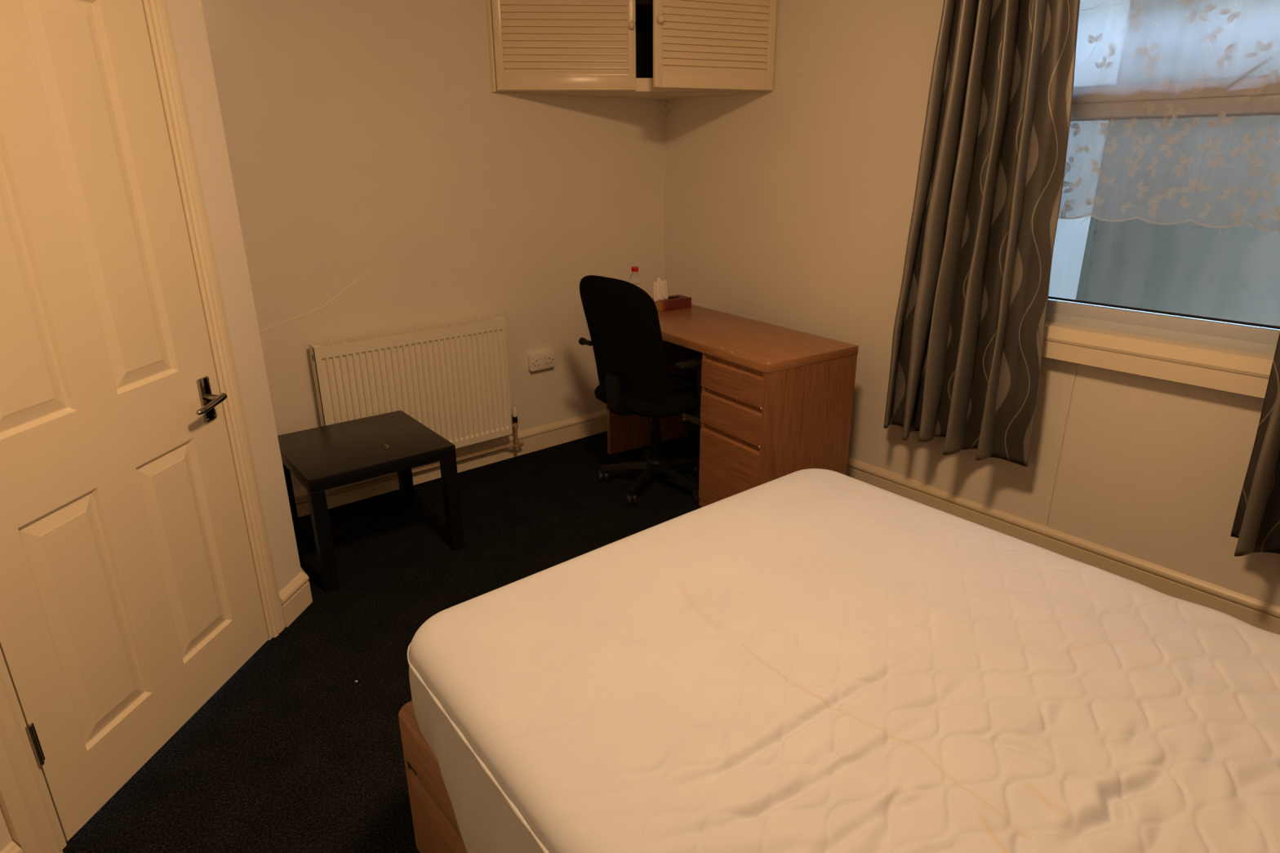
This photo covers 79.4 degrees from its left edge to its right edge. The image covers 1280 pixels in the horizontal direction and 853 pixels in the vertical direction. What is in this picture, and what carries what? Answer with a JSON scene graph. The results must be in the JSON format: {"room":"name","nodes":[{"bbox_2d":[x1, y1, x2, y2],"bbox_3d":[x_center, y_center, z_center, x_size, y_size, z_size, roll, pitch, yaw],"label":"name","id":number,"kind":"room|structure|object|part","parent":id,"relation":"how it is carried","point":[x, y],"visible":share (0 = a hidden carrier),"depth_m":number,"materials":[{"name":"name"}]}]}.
{"room":"bedroom","nodes":[
{"label":"bedroom","id":0,"kind":"room"},
{"bbox_2d":[0,0,301,852],"bbox_3d":[-1.375,-0.269,1.586,0.110,2.500,1.655,2,20,8],"label":"door frame","id":1,"kind":"structure","parent":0,"point":[186,16],"depth_m":2.30,"materials":[{"name":"white wood"}]},
{"bbox_2d":[0,841,23,852],"bbox_3d":[-1.383,1.042,1.447,0.020,0.125,0.515,2,20,8],"label":"baseboard","id":2,"kind":"structure","parent":1,"relation":"attached to","point":[12,847],"depth_m":1.66,"materials":[{"name":"paint"}]},
{"bbox_2d":[0,669,62,852],"bbox_3d":[-1.347,0.028,1.400,0.019,2.065,0.080,2,20,8],"label":"trim","id":3,"kind":"structure","parent":1,"relation":"attached to","point":[24,806],"depth_m":1.67,"materials":[{"name":"beige paint"}]},
{"bbox_2d":[0,0,268,841],"bbox_3d":[-1.281,-0.089,1.841,0.102,1.975,0.810,2,20,8],"label":"door","id":4,"kind":"structure","parent":1,"relation":"in","point":[130,597],"depth_m":1.85,"materials":[{"name":"beige paint"}]},
{"bbox_3d":[-1.239,-0.078,2.206,0.009,0.128,0.043,2,20,8],"label":"handle","id":5,"kind":"part","parent":4,"relation":"part of","materials":[{"name":"silver metal"}]},
{"bbox_3d":[-1.216,-0.064,2.160,0.056,0.031,0.119,2,20,8],"label":"lever","id":6,"kind":"part","parent":4,"relation":"part of","materials":[{"name":"silver metal"}]},
{"bbox_2d":[0,0,284,849],"bbox_3d":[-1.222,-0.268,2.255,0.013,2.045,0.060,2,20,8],"label":"trim","id":7,"kind":"structure","parent":1,"relation":"attached to","point":[158,9],"depth_m":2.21,"materials":[{"name":"beige paint"}]},
{"bbox_2d":[279,572,312,626],"bbox_3d":[-1.198,0.598,2.682,0.020,0.125,0.159,2,20,8],"label":"baseboard","id":8,"kind":"structure","parent":1,"relation":"attached to","point":[295,597],"depth_m":2.67,"materials":[{"name":"paint"}]},
{"bbox_2d":[62,429,702,852],"bbox_3d":[0.057,0.872,2.198,4.186,0.080,4.450,-16,25,-37],"label":"floor","id":9,"kind":"structure","parent":0,"point":[291,753],"depth_m":2.41,"materials":[{"name":"grey carpet"}]},
{"bbox_2d":[277,410,464,592],"bbox_3d":[-1.101,0.269,3.115,0.550,0.452,0.550,-15,24,-35],"label":"side table","id":10,"kind":"object","parent":9,"relation":"on","point":[322,458],"visible":0.88,"depth_m":2.97,"materials":[{"name":"black paint"}]},
{"bbox_3d":[-1.452,0.280,3.166,0.050,0.400,0.050,-15,24,-35],"label":"leg","id":11,"kind":"part","parent":10,"relation":"part of","materials":[{"name":"black paint"}]},
{"bbox_3d":[-1.145,0.411,2.794,0.050,0.400,0.050,-15,24,-35],"label":"leg","id":12,"kind":"part","parent":10,"relation":"part of","materials":[{"name":"black paint"}]},
{"bbox_3d":[-1.057,0.174,3.454,0.050,0.400,0.050,-15,24,-35],"label":"leg","id":13,"kind":"part","parent":10,"relation":"part of","materials":[{"name":"black paint"}]},
{"bbox_3d":[-0.751,0.306,3.082,0.050,0.400,0.050,-15,24,-35],"label":"leg","id":14,"kind":"part","parent":10,"relation":"part of","materials":[{"name":"black paint"}]},
{"bbox_2d":[398,700,467,852],"bbox_3d":[0.594,0.875,1.484,1.400,0.391,1.847,-16,25,-37],"label":"bed base","id":15,"kind":"object","parent":9,"relation":"on","point":[436,828],"visible":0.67,"depth_m":1.62,"materials":[{"name":"laminate"}]},
{"bbox_3d":[-0.490,0.744,1.665,0.004,0.020,0.045,-16,25,-37],"label":"edge trim","id":16,"kind":"part","parent":15,"relation":"part of","materials":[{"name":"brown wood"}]},
{"bbox_3d":[-0.219,0.970,1.414,0.019,0.240,0.870,-16,25,-37],"label":"drawer","id":17,"kind":"part","parent":15,"relation":"part of","materials":[{"name":"laminate"}]},
{"bbox_2d":[407,468,1279,852],"bbox_3d":[0.580,0.623,1.379,1.478,0.294,1.887,-16,25,-37],"label":"mattress","id":18,"kind":"object","parent":15,"relation":"on","point":[809,660],"visible":1,"depth_m":1.38,"materials":[{"name":"white fabric"}]},
{"bbox_2d":[578,275,702,505],"bbox_3d":[0.062,-0.198,3.544,0.558,1.028,0.606,-18,26,-39],"label":"office chair","id":19,"kind":"object","parent":9,"relation":"on","point":[622,318],"visible":0.96,"depth_m":3.34,"materials":[{"name":"black fabric"}]},
{"bbox_3d":[-0.247,-0.385,3.517,0.034,0.033,0.072,-18,26,-39],"label":"adjuster knob","id":20,"kind":"part","parent":19,"relation":"part of","materials":[{"name":"black plastic"}]},
{"bbox_3d":[-0.090,-0.346,3.343,0.148,0.613,0.496,-18,26,-39],"label":"backrest","id":21,"kind":"part","parent":19,"relation":"part of","materials":[{"name":"black fabric"}]},
{"bbox_3d":[-0.071,0.190,3.716,0.235,0.061,0.050,3,20,8],"label":"leg","id":22,"kind":"part","parent":19,"relation":"part of","materials":[{"name":"black plastic"}]},
{"bbox_3d":[0.009,0.241,3.571,0.050,0.061,0.235,9,22,25],"label":"leg","id":23,"kind":"part","parent":19,"relation":"part of","materials":[{"name":"black plastic"}]},
{"bbox_3d":[0.084,-0.163,3.578,0.490,0.077,0.490,-18,26,-39],"label":"seat","id":24,"kind":"part","parent":19,"relation":"part of","materials":[{"name":"black fabric"}]},
{"bbox_3d":[0.050,0.147,3.833,0.050,0.061,0.235,-4,20,-9],"label":"leg","id":25,"kind":"part","parent":19,"relation":"part of","materials":[{"name":"black plastic"}]},
{"bbox_3d":[0.177,0.232,3.595,0.052,0.061,0.236,-18,26,-39],"label":"leg","id":26,"kind":"part","parent":19,"relation":"part of","materials":[{"name":"black plastic"}]},
{"bbox_3d":[0.206,0.172,3.760,0.235,0.061,0.050,-10,22,-26],"label":"leg","id":27,"kind":"part","parent":19,"relation":"part of","materials":[{"name":"black plastic"}]},
{"bbox_3d":[0.258,-0.279,3.310,0.270,0.025,0.056,-18,26,-39],"label":"armrest","id":28,"kind":"part","parent":19,"relation":"part of","materials":[{"name":"black plastic"}]},
{"bbox_2d":[606,304,858,506],"bbox_3d":[0.367,-0.097,3.664,0.514,0.751,1.187,-13,23,-32],"label":"desk","id":29,"kind":"object","parent":9,"relation":"on","point":[776,402],"visible":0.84,"depth_m":3.23,"materials":[{"name":"brown wood"}]},
{"bbox_2d":[628,266,641,288],"bbox_3d":[-0.024,-0.668,3.800,0.066,0.237,0.066,-16,25,-37],"label":"water bottle","id":30,"kind":"object","parent":29,"relation":"on","point":[634,278],"visible":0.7,"depth_m":3.76,"materials":[{"name":"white plastic"}]},
{"bbox_3d":[0.044,-0.239,4.122,0.511,0.715,0.028,-13,23,-32],"label":"panel","id":31,"kind":"part","parent":29,"relation":"part of","materials":[{"name":"brown wood"}]},
{"bbox_2d":[652,277,691,311],"bbox_3d":[0.146,-0.690,3.975,0.217,0.158,0.110,-13,23,-32],"label":"tissue box","id":32,"kind":"object","parent":29,"relation":"on","point":[663,302],"visible":1,"depth_m":3.94,"materials":[{"name":"paper"}]},
{"bbox_2d":[682,408,701,425],"bbox_3d":[0.294,-0.064,4.169,0.072,0.090,0.125,-13,23,-32],"label":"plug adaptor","id":33,"kind":"object","parent":29,"relation":"attached to","point":[686,417],"visible":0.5,"depth_m":4.18,"materials":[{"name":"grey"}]},
{"bbox_3d":[0.465,-0.202,3.937,0.016,0.665,0.753,-13,23,-32],"label":"modesty panel","id":34,"kind":"part","parent":29,"relation":"part of","materials":[{"name":"brown wood"}]},
{"bbox_3d":[0.481,-0.025,3.517,0.507,0.715,0.019,-13,23,-32],"label":"panel","id":35,"kind":"part","parent":29,"relation":"part of","materials":[{"name":"brown wood"}]},
{"bbox_3d":[0.379,0.214,3.295,0.018,0.339,0.381,-13,23,-32],"label":"drawer","id":36,"kind":"part","parent":29,"relation":"part of","materials":[{"name":"brown wood"}]},
{"bbox_3d":[0.377,-0.035,3.205,0.018,0.138,0.381,-13,23,-32],"label":"drawer","id":37,"kind":"part","parent":29,"relation":"part of","materials":[{"name":"brown wood"}]},
{"bbox_3d":[0.376,-0.181,3.153,0.018,0.124,0.381,-13,23,-32],"label":"drawer","id":38,"kind":"part","parent":29,"relation":"part of","materials":[{"name":"brown wood"}]},
{"bbox_3d":[0.695,0.081,3.217,0.511,0.715,0.019,-13,23,-32],"label":"panel","id":39,"kind":"part","parent":29,"relation":"part of","materials":[{"name":"brown wood"}]},
{"bbox_2d":[200,0,665,490],"bbox_3d":[-0.739,-1.030,3.697,2.784,2.500,0.121,-16,25,-37],"label":"wall","id":40,"kind":"structure","parent":0,"point":[382,183],"depth_m":3.37,"materials":[{"name":"beige paint"}]},
{"bbox_2d":[295,315,524,505],"bbox_3d":[-1.078,-0.096,3.573,1.178,0.704,0.108,-16,25,-37],"label":"radiator","id":41,"kind":"object","parent":40,"relation":"attached to","point":[451,378],"visible":0.87,"depth_m":3.55,"materials":[{"name":"metal"}]},
{"bbox_3d":[-1.355,-0.066,3.316,0.030,0.584,0.065,-16,25,-37],"label":"panel","id":42,"kind":"part","parent":41,"relation":"part of","materials":[{"name":"metal"}]},
{"bbox_2d":[315,315,498,346],"bbox_3d":[-1.023,-0.434,3.480,0.844,0.006,0.054,-16,25,-37],"label":"grille","id":43,"kind":"object","parent":41,"relation":"attached to","point":[494,320],"depth_m":3.46,"materials":[{"name":"metal"}]},
{"bbox_3d":[-1.002,-0.145,3.559,0.900,0.595,0.016,-16,25,-37],"label":"panel","id":44,"kind":"part","parent":41,"relation":"part of","materials":[{"name":"metal"}]},
{"bbox_2d":[293,408,607,517],"bbox_3d":[-0.757,0.125,3.994,2.364,0.125,0.020,-16,25,-37],"label":"baseboard","id":45,"kind":"structure","parent":40,"relation":"attached to","point":[540,437],"depth_m":3.98,"materials":[{"name":"paint"}]},
{"bbox_2d":[527,350,555,371],"bbox_3d":[-0.515,-0.344,4.028,0.147,0.087,0.038,-16,25,-37],"label":"wall socket","id":46,"kind":"object","parent":40,"relation":"attached to","point":[544,359],"visible":1,"depth_m":4.01,"materials":[{"name":"plastic"}]},
{"bbox_2d":[485,0,777,99],"bbox_3d":[-0.028,-1.879,3.422,1.073,0.724,0.762,-15,25,-36],"label":"upper cabinet","id":47,"kind":"object","parent":40,"relation":"attached to","point":[637,49],"visible":1,"depth_m":3.44,"materials":[{"name":"paint"}]},
{"bbox_3d":[-0.333,-1.859,3.389,0.628,0.700,0.022,-2,20,-4],"label":"door","id":48,"kind":"part","parent":47,"relation":"part of","materials":[{"name":"paint"}]},
{"bbox_3d":[-0.036,-1.776,3.413,0.031,0.031,0.036,-2,20,-4],"label":"knob","id":49,"kind":"part","parent":47,"relation":"part of","materials":[{"name":"paint"}]},
{"bbox_3d":[-0.258,-1.978,3.692,1.010,0.698,0.008,-16,25,-37],"label":"panel","id":50,"kind":"part","parent":47,"relation":"part of","materials":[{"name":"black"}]},
{"bbox_3d":[0.086,-1.715,3.245,0.031,0.031,0.036,-9,21,-22],"label":"knob","id":51,"kind":"part","parent":47,"relation":"part of","materials":[{"name":"paint"}]},
{"bbox_3d":[0.333,-1.845,3.344,0.598,0.700,0.022,-9,21,-22],"label":"door","id":52,"kind":"part","parent":47,"relation":"part of","materials":[{"name":"paint"}]},
{"bbox_2d":[664,0,1079,525],"bbox_3d":[1.571,-0.753,2.883,0.280,2.500,4.150,-16,25,-37],"label":"wall","id":53,"kind":"structure","parent":0,"point":[789,206],"depth_m":3.51,"materials":[{"name":"beige paint"}]},
{"bbox_2d":[934,356,1077,526],"bbox_3d":[1.443,0.018,3.092,0.006,0.672,0.479,-16,25,-37],"label":"wall panel","id":54,"kind":"object","parent":53,"relation":"attached to","point":[1024,492],"depth_m":3.04,"materials":[{"name":"beige paint"}]},
{"bbox_2d":[846,457,1279,635],"bbox_3d":[1.431,0.385,3.231,0.020,0.125,4.050,-16,25,-37],"label":"baseboard","id":55,"kind":"structure","parent":53,"relation":"attached to","point":[1257,613],"depth_m":2.92,"materials":[{"name":"paint"}]},
{"bbox_2d":[1041,320,1274,398],"bbox_3d":[1.997,-0.124,2.275,0.106,0.116,2.180,-16,25,-37],"label":"trim","id":56,"kind":"structure","parent":53,"relation":"attached to","point":[1242,372],"depth_m":2.53,"materials":[{"name":"beige paint"}]},
{"bbox_2d":[1045,296,1279,355],"bbox_3d":[1.734,-0.889,2.422,0.090,1.255,1.160,-16,25,-37],"label":"window","id":57,"kind":"structure","parent":53,"relation":"in","point":[1262,339],"depth_m":2.57,"materials":[{"name":"white plastic"}]},
{"bbox_2d":[1057,0,1279,232],"bbox_3d":[1.640,-1.062,2.396,0.020,0.893,0.983,-16,25,-37],"label":"curtain","id":58,"kind":"object","parent":57,"relation":"hanging from","point":[1175,113],"visible":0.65,"depth_m":2.39,"materials":[{"name":"fabric"}]},
{"bbox_2d":[1047,364,1279,606],"bbox_3d":[2.158,0.306,2.277,0.006,0.672,1.757,-16,25,-37],"label":"wall panel","id":59,"kind":"object","parent":53,"relation":"attached to","point":[1153,470],"depth_m":2.67,"materials":[{"name":"beige paint"}]},
{"bbox_3d":[1.681,-1.532,2.120,0.122,0.040,2.084,-16,25,-37],"label":"rail","id":60,"kind":"object","parent":53,"relation":"attached to","visible":0},
{"bbox_2d":[883,0,1079,466],"bbox_3d":[1.221,-0.780,2.797,0.178,1.827,0.630,-14,24,-33],"label":"curtain","id":61,"kind":"object","parent":60,"relation":"hanging from","point":[970,321],"visible":1,"depth_m":2.79,"materials":[{"name":"fabric"}]},
{"bbox_2d":[1230,332,1279,556],"bbox_3d":[2.006,-0.436,1.897,0.182,1.877,0.607,-16,25,-37],"label":"curtain","id":62,"kind":"object","parent":60,"relation":"hanging from","point":[1256,523],"visible":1,"depth_m":2.30,"materials":[{"name":"fabric"}]},
{"label":"outside","id":63,"kind":"structure","parent":0,"visible":0},
{"bbox_2d":[1075,216,1279,326],"bbox_3d":[2.949,-0.508,2.768,0.120,3.300,3.000,-16,25,-37],"label":"wall","id":64,"kind":"structure","parent":63,"point":[1190,268],"depth_m":3.35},
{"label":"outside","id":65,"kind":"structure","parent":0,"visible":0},
{"bbox_2d":[1048,216,1090,299],"bbox_3d":[1.777,-0.753,3.470,0.740,3.300,0.120,-16,25,-37],"label":"wall","id":66,"kind":"structure","parent":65,"point":[1071,235],"depth_m":3.55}
]}

